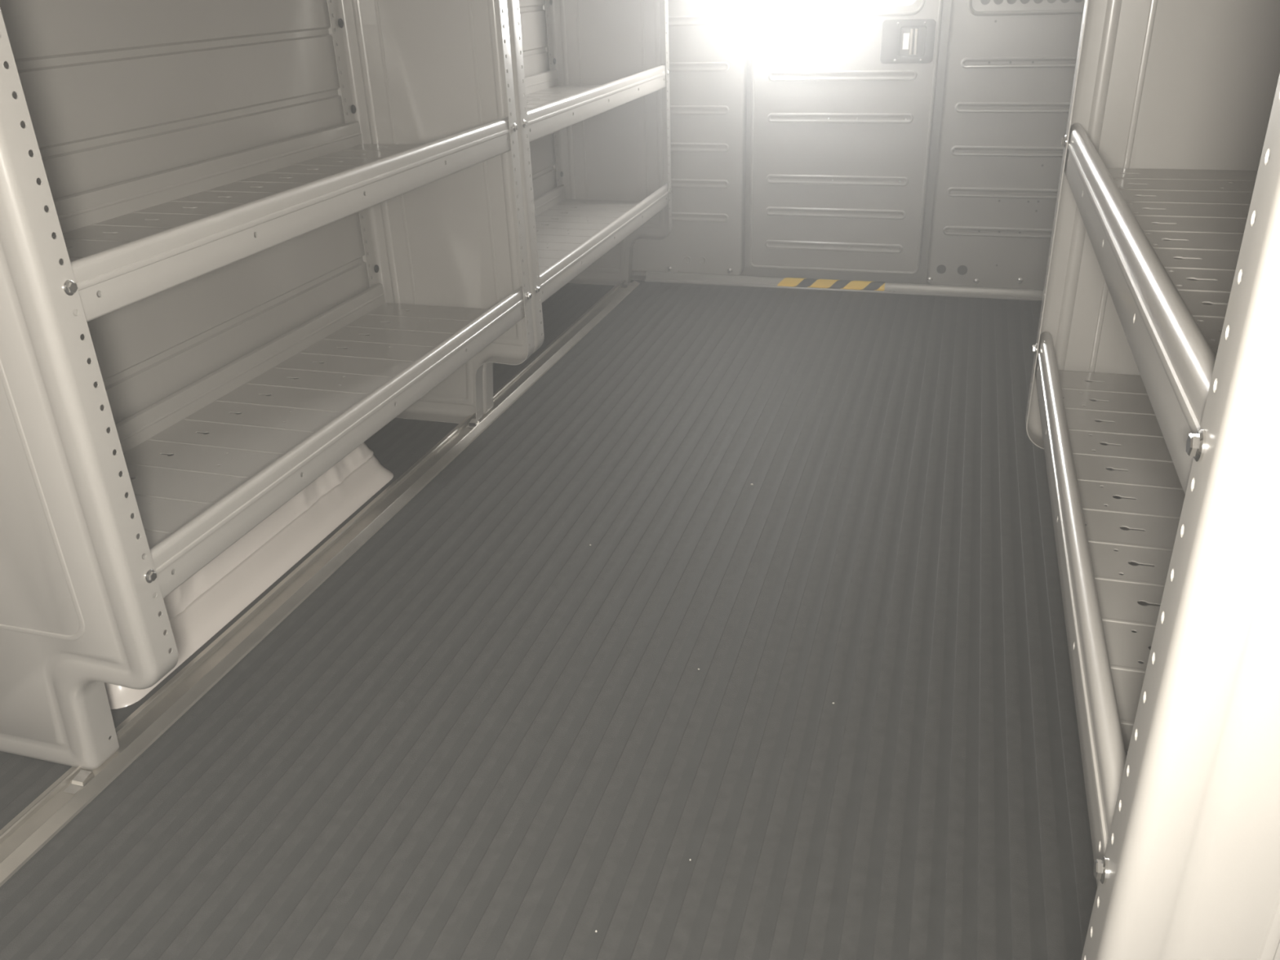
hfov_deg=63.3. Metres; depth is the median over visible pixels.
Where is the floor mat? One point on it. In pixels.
(492, 731)
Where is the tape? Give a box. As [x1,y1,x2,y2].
[777,277,884,290]
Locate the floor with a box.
[631,275,645,280]
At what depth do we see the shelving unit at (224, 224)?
1.57 m
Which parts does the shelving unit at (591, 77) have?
panel, panel, shelf, shelf, panel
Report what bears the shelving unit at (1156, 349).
on the floor mat
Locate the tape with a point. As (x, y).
(787, 282)
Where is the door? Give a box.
[749,0,943,274]
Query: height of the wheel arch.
0.185 m
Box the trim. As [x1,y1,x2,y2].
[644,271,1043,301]
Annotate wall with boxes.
[631,0,1084,289]
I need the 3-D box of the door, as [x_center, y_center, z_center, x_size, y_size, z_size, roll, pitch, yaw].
[0.561,-1.254,2.838,0.509,1.380,0.055,6,27,16]
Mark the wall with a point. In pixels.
(1006, 70)
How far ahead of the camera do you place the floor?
3.33 m
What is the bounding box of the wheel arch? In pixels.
[104,422,393,709]
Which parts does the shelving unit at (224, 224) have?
panel, panel, shelf, shelf, panel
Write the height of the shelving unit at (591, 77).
1.221 m
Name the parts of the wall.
backing plate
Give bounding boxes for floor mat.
[0,280,1151,959]
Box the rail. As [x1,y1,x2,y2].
[0,280,639,887]
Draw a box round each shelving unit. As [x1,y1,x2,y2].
[0,0,534,769]
[482,0,671,414]
[1025,0,1279,959]
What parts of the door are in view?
handle, lever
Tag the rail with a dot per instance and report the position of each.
(32, 828)

